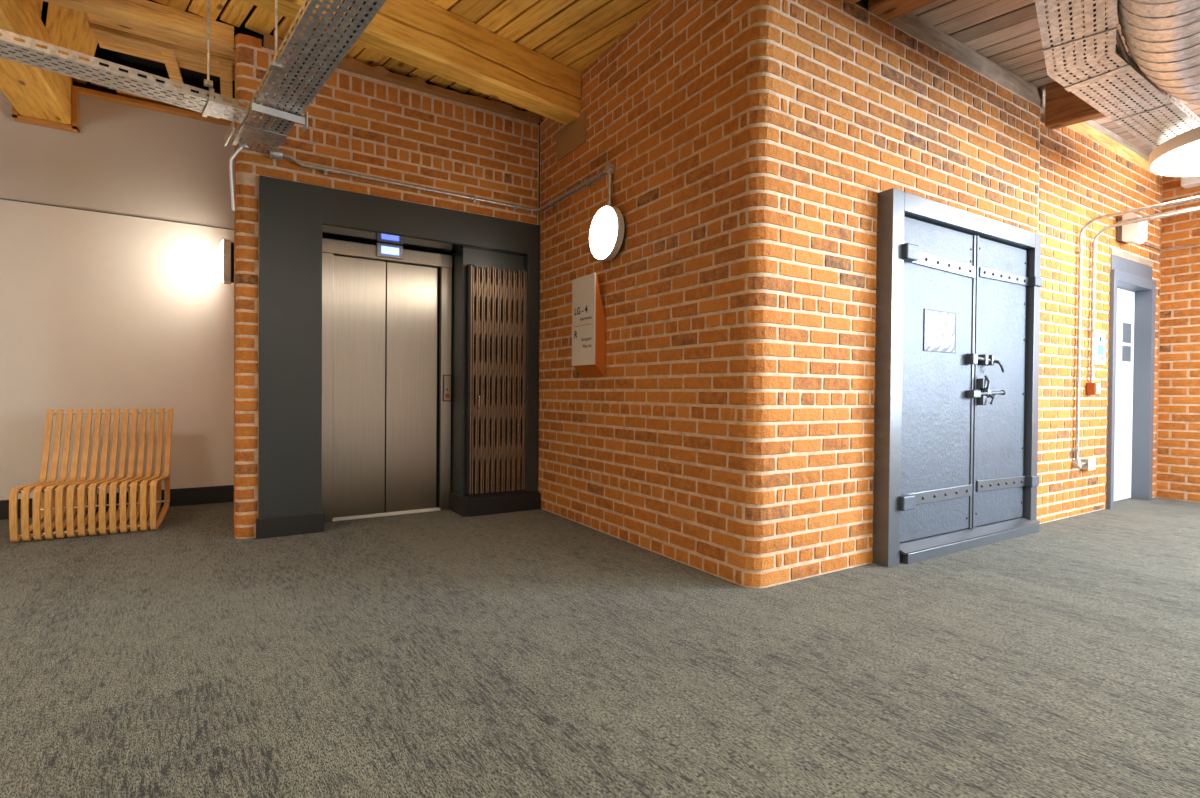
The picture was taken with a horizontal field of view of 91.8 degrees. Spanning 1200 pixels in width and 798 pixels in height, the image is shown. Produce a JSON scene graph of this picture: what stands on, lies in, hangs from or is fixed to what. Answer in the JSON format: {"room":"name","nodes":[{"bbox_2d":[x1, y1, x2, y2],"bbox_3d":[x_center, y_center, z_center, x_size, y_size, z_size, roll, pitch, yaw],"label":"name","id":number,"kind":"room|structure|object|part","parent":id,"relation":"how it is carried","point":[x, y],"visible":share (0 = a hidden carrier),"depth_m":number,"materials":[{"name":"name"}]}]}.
{"room":"lobby","nodes":[
{"label":"lobby","id":0,"kind":"room"},
{"bbox_2d":[0,64,234,499],"bbox_3d":[-4.933,-0.917,4.264,4.200,3.660,0.200,0,1,-32],"label":"wall","id":1,"kind":"structure","parent":0,"point":[98,310],"depth_m":4.75,"materials":[{"name":"white paint"}]},
{"bbox_2d":[0,485,233,519],"bbox_3d":[-4.972,0.840,4.136,4.004,0.148,0.022,0,1,-32],"label":"baseboard","id":2,"kind":"structure","parent":1,"relation":"attached to","point":[211,494],"depth_m":5.01,"materials":[{"name":"paint"}]},
{"bbox_2d":[0,198,233,229],"bbox_3d":[-4.956,-1.514,4.118,4.004,0.008,0.008,0,1,-32],"label":"trim","id":3,"kind":"structure","parent":1,"relation":"attached to","point":[0,198],"depth_m":4.73,"materials":[{"name":"black metal"}]},
{"bbox_2d":[12,85,231,132],"bbox_3d":[-4.931,-2.284,4.081,4.004,0.342,0.075,0,1,-32],"label":"trim","id":4,"kind":"structure","parent":1,"relation":"attached to","point":[76,91],"depth_m":4.64,"materials":[{"name":"brown wood"}]},
{"bbox_2d":[322,237,449,506],"bbox_3d":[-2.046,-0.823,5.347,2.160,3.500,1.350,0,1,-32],"label":"door frame","id":5,"kind":"structure","parent":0,"point":[322,237],"depth_m":4.97,"materials":[{"name":"silver metal"}]},
{"bbox_2d":[234,33,538,538],"bbox_3d":[-1.911,-0.753,5.131,2.231,3.366,1.621,0,1,-32],"label":"wall","id":6,"kind":"structure","parent":0,"point":[358,124],"depth_m":4.25,"materials":[{"name":"brick"}]},
{"bbox_2d":[218,239,233,284],"bbox_3d":[-3.130,-1.147,4.866,0.114,0.370,0.370,0,1,-32],"label":"wall lamp","id":7,"kind":"object","parent":6,"relation":"attached to","point":[226,249],"visible":0.94,"depth_m":4.75,"materials":[{"name":"white glass"}]},
{"bbox_2d":[218,241,222,281],"bbox_3d":[-3.159,-1.148,4.847,0.045,0.353,0.353,0,1,-32],"label":"diffuser","id":8,"kind":"object","parent":7,"relation":"attached to","point":[220,254],"depth_m":4.74,"materials":[{"name":"white plastic"}]},
{"bbox_3d":[-3.091,-1.147,4.890,0.023,0.333,0.333,0,1,-32],"label":"plate","id":9,"kind":"part","parent":7,"relation":"part of","materials":[{"name":"black metal"}]},
{"bbox_2d":[229,138,248,210],"bbox_3d":[-2.364,-1.474,3.815,0.116,0.471,0.066,0,1,-12],"label":"conduit","id":10,"kind":"object","parent":6,"relation":"attached to","point":[244,146],"visible":0.7,"depth_m":3.80,"materials":[{"name":"white metal"}]},
{"bbox_2d":[256,512,323,538],"bbox_3d":[-2.133,0.871,4.012,0.415,0.138,0.022,0,1,-32],"label":"baseboard","id":11,"kind":"structure","parent":6,"relation":"attached to","point":[278,526],"depth_m":4.00,"materials":[{"name":"paint"}]},
{"bbox_2d":[224,0,386,153],"bbox_3d":[-0.605,-1.620,1.911,0.307,0.120,5.202,0,1,-41],"label":"cable tray","id":12,"kind":"object","parent":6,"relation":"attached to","point":[284,121],"visible":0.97,"depth_m":2.88,"materials":[{"name":"metal"}]},
{"bbox_3d":[-2.118,-1.650,3.644,0.244,0.004,0.200,0,1,-41],"label":"splice plate","id":13,"kind":"part","parent":12,"relation":"part of","materials":[{"name":"metal"}]},
{"bbox_2d":[270,0,281,72],"bbox_3d":[-1.587,-1.971,2.870,0.110,0.685,0.060,0,1,-32],"label":"rod","id":14,"kind":"object","parent":12,"relation":"attached to","point":[274,66],"visible":0.98,"depth_m":2.86,"materials":[{"name":"metal"}]},
{"bbox_3d":[-1.595,-1.954,2.865,0.011,0.620,0.011,1,1,35],"label":"rod","id":15,"kind":"part","parent":14,"relation":"part of","materials":[{"name":"metal"}]},
{"bbox_2d":[321,238,451,521],"bbox_3d":[-1.713,-0.147,4.682,1.027,2.168,0.139,0,1,-32],"label":"lift","id":16,"kind":"object","parent":6,"relation":"attached to","point":[380,318],"visible":0.97,"depth_m":4.67,"materials":[{"name":"metal"}]},
{"bbox_3d":[-1.899,-0.095,4.588,0.386,2.018,0.030,0,1,-32],"label":"door panel","id":17,"kind":"part","parent":16,"relation":"part of","materials":[{"name":"metal"}]},
{"bbox_3d":[-1.717,0.927,4.707,0.830,0.018,0.090,0,1,-32],"label":"door sill","id":18,"kind":"part","parent":16,"relation":"part of","materials":[{"name":"white metal"}]},
{"bbox_3d":[-1.556,-0.094,4.808,0.408,2.018,0.024,0,1,-32],"label":"door panel","id":19,"kind":"part","parent":16,"relation":"part of","materials":[{"name":"metal"}]},
{"bbox_3d":[-1.289,-0.092,4.905,0.060,0.210,0.015,0,1,-32],"label":"call panel","id":20,"kind":"part","parent":16,"relation":"part of","materials":[{"name":"metal"}]},
{"bbox_2d":[258,175,539,517],"bbox_3d":[-1.508,-0.281,4.620,2.087,2.440,0.370,0,1,-32],"label":"trim","id":21,"kind":"structure","parent":6,"relation":"attached to","point":[294,217],"depth_m":4.10,"materials":[{"name":"grey paint"}]},
{"bbox_2d":[263,33,540,123],"bbox_3d":[-1.434,-2.418,4.523,2.050,0.082,0.254,0,1,-32],"label":"ledge","id":22,"kind":"object","parent":6,"relation":"on","point":[348,64],"visible":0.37,"depth_m":4.45,"materials":[{"name":"brown mortar"}]},
{"bbox_2d":[466,264,526,494],"bbox_3d":[-0.848,-0.160,4.835,0.512,1.875,0.083,0,1,-32],"label":"gate","id":23,"kind":"object","parent":6,"relation":"attached to","point":[504,292],"visible":1,"depth_m":4.83,"materials":[{"name":"metal"}]},
{"bbox_2d":[450,488,540,516],"bbox_3d":[-0.892,0.854,4.958,0.680,0.174,0.365,0,1,-32],"label":"baseboard","id":24,"kind":"structure","parent":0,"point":[495,502],"depth_m":4.80,"materials":[{"name":"paint"}]},
{"bbox_2d":[538,123,539,224],"bbox_3d":[2.177,-0.797,6.355,5.940,3.500,4.150,0,1,-32],"label":"wall","id":25,"kind":"structure","parent":0,"point":[538,123],"depth_m":5.08,"materials":[{"name":"orange brick"}]},
{"bbox_2d":[270,148,615,211],"bbox_3d":[-1.069,-1.509,3.986,2.029,0.347,1.191,0,1,-32],"label":"conduit","id":26,"kind":"object","parent":25,"relation":"attached to","point":[278,154],"visible":0.97,"depth_m":4.28,"materials":[{"name":"metal"}]},
{"bbox_2d":[0,497,1199,797],"bbox_3d":[0.956,1.022,2.511,12.300,0.080,9.600,0,1,-32],"label":"floor","id":27,"kind":"structure","parent":0,"point":[538,653],"depth_m":2.13,"materials":[{"name":"carpet"}]},
{"bbox_2d":[9,408,172,542],"bbox_3d":[-3.592,0.501,4.180,0.770,0.844,0.676,0,1,-30],"label":"slatted bench","id":28,"kind":"object","parent":27,"relation":"on","point":[58,499],"visible":1,"depth_m":4.21,"materials":[{"name":"brown wood"}]},
{"bbox_3d":[-3.456,0.885,3.923,0.750,0.014,0.014,0,1,-30],"label":"cross rod","id":29,"kind":"part","parent":28,"relation":"part of","materials":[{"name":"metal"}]},
{"bbox_3d":[-3.466,0.604,3.942,0.750,0.014,0.014,0,1,-30],"label":"cross rod","id":30,"kind":"part","parent":28,"relation":"part of","materials":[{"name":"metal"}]},
{"bbox_3d":[-3.681,0.793,4.346,0.750,0.014,0.014,0,1,-30],"label":"cross rod","id":31,"kind":"part","parent":28,"relation":"part of","materials":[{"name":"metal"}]},
{"bbox_3d":[-3.737,0.107,4.457,0.750,0.014,0.014,0,1,-30],"label":"cross rod","id":32,"kind":"part","parent":28,"relation":"part of","materials":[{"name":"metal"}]},
{"bbox_2d":[32,0,1199,153],"bbox_3d":[0.935,-2.527,2.442,12.422,0.300,9.600,0,1,-32],"label":"ceiling","id":33,"kind":"structure","parent":0,"point":[573,34],"depth_m":3.94,"materials":[{"name":"brown wood"}]},
{"bbox_2d":[0,0,72,124],"bbox_3d":[-3.615,-2.311,3.442,0.303,0.368,2.540,0,1,-32],"label":"timber beam","id":34,"kind":"structure","parent":33,"relation":"attached to","point":[34,92],"depth_m":3.94,"materials":[{"name":"brown wood"}]},
{"bbox_2d":[42,0,233,53],"bbox_3d":[-2.928,-2.427,3.646,1.070,0.128,0.132,0,1,-33],"label":"timber beam","id":35,"kind":"structure","parent":33,"relation":"attached to","point":[145,14],"depth_m":3.68,"materials":[{"name":"brown wood"}]},
{"bbox_2d":[202,0,213,117],"bbox_3d":[-2.205,-2.062,3.273,0.050,0.842,0.297,0,1,-36],"label":"rod","id":36,"kind":"object","parent":33,"relation":"hanging from","point":[208,82],"visible":1,"depth_m":3.17,"materials":[{"name":"metal"}]},
{"bbox_2d":[0,29,248,122],"bbox_3d":[-3.309,-1.675,2.310,3.300,0.055,0.213,0,1,-42],"label":"cable tray","id":37,"kind":"object","parent":36,"relation":"hanging from","point":[28,53],"visible":1,"depth_m":2.99,"materials":[{"name":"metal"}]},
{"bbox_3d":[-2.532,-1.650,3.016,0.012,0.004,0.213,0,1,-42],"label":"splice plate","id":38,"kind":"part","parent":37,"relation":"part of","materials":[{"name":"metal"}]},
{"bbox_3d":[-2.191,-1.651,3.325,0.060,0.004,0.213,0,1,-42],"label":"splice plate","id":39,"kind":"part","parent":37,"relation":"part of","materials":[{"name":"metal"}]},
{"bbox_3d":[-2.130,-2.096,3.164,0.011,0.770,0.011,0,1,-10],"label":"rod","id":40,"kind":"part","parent":36,"relation":"part of","materials":[{"name":"metal"}]},
{"bbox_2d":[242,0,580,124],"bbox_3d":[-2.583,-2.312,2.467,6.248,0.328,0.210,0,1,-41],"label":"timber beam","id":41,"kind":"structure","parent":33,"relation":"attached to","point":[422,34],"depth_m":3.83,"materials":[{"name":"brown wood"}]},
{"bbox_2d":[843,0,859,3],"bbox_3d":[3.052,-2.310,1.412,0.362,0.213,5.139,0,1,-45],"label":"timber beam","id":42,"kind":"structure","parent":33,"relation":"attached to","point":[849,1],"depth_m":3.27,"materials":[{"name":"brown wood"}]},
{"bbox_2d":[868,0,937,21],"bbox_3d":[3.432,-2.319,1.624,0.201,0.193,5.127,0,1,-45],"label":"timber beam","id":43,"kind":"structure","parent":33,"relation":"attached to","point":[888,10],"depth_m":3.35,"materials":[{"name":"brown wood"}]},
{"bbox_2d":[1045,62,1170,129],"bbox_3d":[5.288,-2.247,2.756,0.116,0.328,5.078,0,1,-45],"label":"timber beam","id":44,"kind":"structure","parent":33,"relation":"attached to","point":[1063,108],"depth_m":4.44,"materials":[{"name":"brown wood"}]},
{"bbox_2d":[1035,0,1199,148],"bbox_3d":[2.145,-1.882,2.417,7.087,0.060,0.771,0,1,-43],"label":"cable tray","id":45,"kind":"object","parent":33,"relation":"hanging from","point":[1095,25],"visible":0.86,"depth_m":3.31,"materials":[{"name":"metal"}]},
{"bbox_3d":[2.478,-1.857,3.010,0.300,0.004,0.015,1,1,41],"label":"splice plate","id":46,"kind":"part","parent":45,"relation":"part of","materials":[{"name":"metal"}]},
{"bbox_3d":[2.885,-1.857,3.371,0.071,0.004,0.300,0,1,-32],"label":"splice plate","id":47,"kind":"part","parent":45,"relation":"part of","materials":[{"name":"metal"}]},
{"bbox_3d":[3.518,-1.856,3.773,0.013,0.004,0.300,0,1,-32],"label":"splice plate","id":48,"kind":"part","parent":45,"relation":"part of","materials":[{"name":"metal"}]},
{"bbox_2d":[1117,0,1199,104],"bbox_3d":[3.007,-1.946,1.616,4.524,0.509,2.819,0,1,-32],"label":"air duct","id":49,"kind":"object","parent":33,"relation":"hanging from","point":[1162,37],"visible":1,"depth_m":2.84,"materials":[{"name":"metal"}]},
{"bbox_2d":[1149,126,1199,176],"bbox_3d":[4.455,-2.067,3.947,1.050,0.728,1.050,0,1,-32],"label":"ceiling lamp","id":50,"kind":"object","parent":33,"relation":"attached to","point":[1178,156],"visible":1,"depth_m":4.13,"materials":[{"name":"white plastic"}]},
{"bbox_2d":[1151,140,1199,175],"bbox_3d":[4.452,-1.707,3.951,1.024,0.004,1.024,0,1,-32],"label":"diffuser","id":51,"kind":"object","parent":50,"relation":"attached to","point":[1182,158],"depth_m":4.17,"materials":[{"name":"white plastic"}]},
{"bbox_2d":[538,0,772,587],"bbox_3d":[0.134,-0.790,3.992,0.098,3.500,2.488,0,1,-34],"label":"wall","id":52,"kind":"structure","parent":0,"point":[638,454],"depth_m":3.62,"materials":[{"name":"brick"}]},
{"bbox_2d":[556,110,585,161],"bbox_3d":[-0.230,-2.054,4.558,0.014,0.240,0.460,0,1,-32],"label":"board","id":53,"kind":"object","parent":52,"relation":"attached to","point":[572,135],"visible":0.96,"depth_m":4.54,"materials":[{"name":"brown wood"}]},
{"bbox_2d":[572,273,605,377],"bbox_3d":[-0.085,-0.523,4.233,0.097,0.726,0.315,0,1,-32],"label":"wall sign","id":54,"kind":"object","parent":52,"relation":"attached to","point":[588,315],"visible":1,"depth_m":4.15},
{"bbox_3d":[-0.119,-0.566,4.211,0.012,0.642,0.315,0,1,-32],"label":"sign panel","id":55,"kind":"part","parent":54,"relation":"part of","materials":[{"name":"white plastic"}]},
{"bbox_2d":[589,205,625,260],"bbox_3d":[0.036,-1.147,4.024,0.114,0.370,0.370,0,1,-32],"label":"wall lamp","id":56,"kind":"object","parent":52,"relation":"attached to","point":[608,227],"visible":1,"depth_m":3.94,"materials":[{"name":"white glass"}]},
{"bbox_3d":[0.074,-1.146,4.049,0.023,0.333,0.333,0,1,-32],"label":"plate","id":57,"kind":"part","parent":56,"relation":"part of","materials":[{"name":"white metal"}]},
{"bbox_2d":[727,0,1161,586],"bbox_3d":[3.212,-0.768,4.395,5.667,3.500,0.188,0,1,-29],"label":"wall","id":58,"kind":"structure","parent":0,"point":[863,107],"depth_m":3.35,"materials":[{"name":"brick"}]},
{"bbox_2d":[872,188,1041,566],"bbox_3d":[2.429,-0.119,3.914,1.835,2.202,0.263,0,1,-31],"label":"double door","id":59,"kind":"structure","parent":58,"relation":"in","point":[957,333],"depth_m":3.77,"materials":[{"name":"metal"}]},
{"bbox_3d":[1.679,-0.122,3.492,0.120,2.200,0.217,0,1,-32],"label":"frame post","id":60,"kind":"part","parent":59,"relation":"part of","materials":[{"name":"metal"}]},
{"bbox_3d":[2.135,-0.115,3.704,0.828,1.966,0.022,0,1,-31],"label":"door","id":61,"kind":"part","parent":59,"relation":"part of","materials":[{"name":"metal"}]},
{"bbox_3d":[2.612,-0.062,3.909,0.074,0.199,0.056,0,1,-32],"label":"lever","id":62,"kind":"part","parent":59,"relation":"part of","materials":[{"name":"metal"}]},
{"bbox_3d":[2.830,-0.113,4.121,0.700,1.966,0.022,0,1,-31],"label":"door","id":63,"kind":"part","parent":59,"relation":"part of","materials":[{"name":"metal"}]},
{"bbox_3d":[3.163,-0.118,4.383,0.098,2.200,0.217,0,1,-32],"label":"frame post","id":64,"kind":"part","parent":59,"relation":"part of","materials":[{"name":"metal"}]},
{"bbox_2d":[889,13,1040,105],"bbox_3d":[2.520,-2.333,4.076,1.930,0.155,0.221,0,1,-31],"label":"wall plate","id":65,"kind":"object","parent":58,"relation":"on","point":[909,23],"visible":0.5,"depth_m":3.94,"materials":[{"name":"grey metal"}]},
{"bbox_2d":[855,0,1149,159],"bbox_3d":[3.365,-2.332,4.543,5.140,0.228,0.030,0,1,-31],"label":"trim","id":66,"kind":"structure","parent":58,"relation":"attached to","point":[863,3],"depth_m":5.10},
{"bbox_2d":[1081,458,1095,470],"bbox_3d":[4.152,0.555,4.940,0.140,0.096,0.059,0,1,-32],"label":"outlet","id":67,"kind":"object","parent":58,"relation":"attached to","point":[1090,463],"visible":0.98,"depth_m":4.91,"materials":[{"name":"plastic"}]},
{"bbox_3d":[4.163,0.555,4.922,0.140,0.096,0.008,0,1,-31],"label":"plate","id":68,"kind":"part","parent":67,"relation":"part of","materials":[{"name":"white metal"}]},
{"bbox_2d":[1086,382,1100,394],"bbox_3d":[4.205,-0.087,4.952,0.101,0.105,0.075,0,1,-32],"label":"fire alarm","id":69,"kind":"object","parent":58,"relation":"attached to","point":[1092,388],"visible":1,"depth_m":4.92,"materials":[{"name":"red plastic"}]},
{"bbox_3d":[4.221,-0.088,4.926,0.086,0.090,0.010,0,1,-31],"label":"plate","id":70,"kind":"part","parent":69,"relation":"part of","materials":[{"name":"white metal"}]},
{"bbox_2d":[1094,333,1105,364],"bbox_3d":[4.376,-0.438,5.087,0.210,0.275,0.006,0,1,-31],"label":"notice","id":71,"kind":"object","parent":58,"relation":"attached to","point":[1099,358],"visible":1,"depth_m":5.08,"materials":[{"name":"paper"}]},
{"bbox_2d":[1097,337,1103,359],"bbox_3d":[4.383,-0.442,5.089,0.135,0.205,0.004,0,1,-32],"label":"print","id":72,"kind":"object","parent":71,"relation":"attached to","point":[1100,340],"depth_m":5.08},
{"bbox_2d":[1068,122,1160,176],"bbox_3d":[4.547,-2.266,5.285,2.350,0.100,0.196,0,1,-31],"label":"wall plate","id":73,"kind":"object","parent":58,"relation":"on","point":[1084,129],"visible":0.14,"depth_m":5.17,"materials":[{"name":"brown wood"}]},
{"bbox_2d":[1105,248,1155,508],"bbox_3d":[4.947,-0.182,5.514,1.010,2.335,0.190,0,1,-31],"label":"door","id":74,"kind":"structure","parent":58,"relation":"in","point":[1131,361],"depth_m":5.65,"materials":[{"name":"grey paint"}]},
{"bbox_3d":[4.543,-0.085,5.274,0.074,2.140,0.191,0,1,-32],"label":"frame post","id":75,"kind":"part","parent":74,"relation":"part of","materials":[{"name":"grey paint"}]},
{"bbox_3d":[5.105,-0.549,5.641,0.220,0.370,0.006,0,1,-31],"label":"vision panel","id":76,"kind":"part","parent":74,"relation":"part of","materials":[{"name":"clear glass"}]},
{"bbox_3d":[4.951,-1.222,5.516,0.985,0.135,0.164,0,1,-31],"label":"transom panel","id":77,"kind":"part","parent":74,"relation":"part of","materials":[{"name":"grey metal"}]},
{"bbox_3d":[5.338,-0.084,5.751,0.099,2.140,0.192,0,1,-32],"label":"frame post","id":78,"kind":"part","parent":74,"relation":"part of","materials":[{"name":"grey paint"}]},
{"bbox_2d":[1116,213,1146,243],"bbox_3d":[4.780,-1.523,5.224,0.213,0.257,0.164,0,1,-32],"label":"emergency light","id":79,"kind":"object","parent":58,"relation":"attached to","point":[1135,233],"visible":0.78,"depth_m":5.17,"materials":[{"name":"white plastic"}]},
{"bbox_2d":[1072,196,1199,468],"bbox_3d":[5.252,-0.419,2.806,0.186,2.062,4.822,0,1,-31],"label":"conduit","id":80,"kind":"object","parent":58,"relation":"attached to","point":[1076,464],"visible":1,"depth_m":4.81,"materials":[{"name":"metal"}]},
{"bbox_2d":[1087,208,1199,381],"bbox_3d":[5.434,-0.759,2.909,0.061,1.332,4.820,0,1,-31],"label":"conduit","id":81,"kind":"object","parent":58,"relation":"attached to","point":[1093,248],"visible":1,"depth_m":4.95,"materials":[{"name":"metal"}]},
{"bbox_2d":[1116,205,1199,223],"bbox_3d":[5.863,-1.540,3.158,0.044,0.040,4.783,0,1,-31],"label":"conduit","id":82,"kind":"object","parent":58,"relation":"attached to","point":[1198,206],"visible":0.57,"depth_m":4.95,"materials":[{"name":"metal"}]},
{"bbox_2d":[1156,176,1199,501],"bbox_3d":[6.980,-0.702,3.622,0.012,3.450,5.200,0,1,-32],"label":"wall","id":83,"kind":"structure","parent":0,"point":[1178,405],"depth_m":5.70,"materials":[{"name":"brick"}]},
{"bbox_2d":[1142,243,1199,250],"bbox_3d":[5.816,-1.450,4.814,0.663,0.071,1.920,0,1,-32],"label":"cable","id":84,"kind":"object","parent":83,"relation":"attached to","point":[1142,243],"visible":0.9,"depth_m":5.66,"materials":[{"name":"metal"}]},
{"bbox_2d":[1181,176,1199,188],"bbox_3d":[5.752,-2.092,5.412,0.153,0.110,0.475,0,1,-32],"label":"exit light","id":85,"kind":"object","parent":83,"relation":"attached to","point":[1186,182],"visible":0.65,"depth_m":5.53,"materials":[{"name":"white plastic"}]}
]}

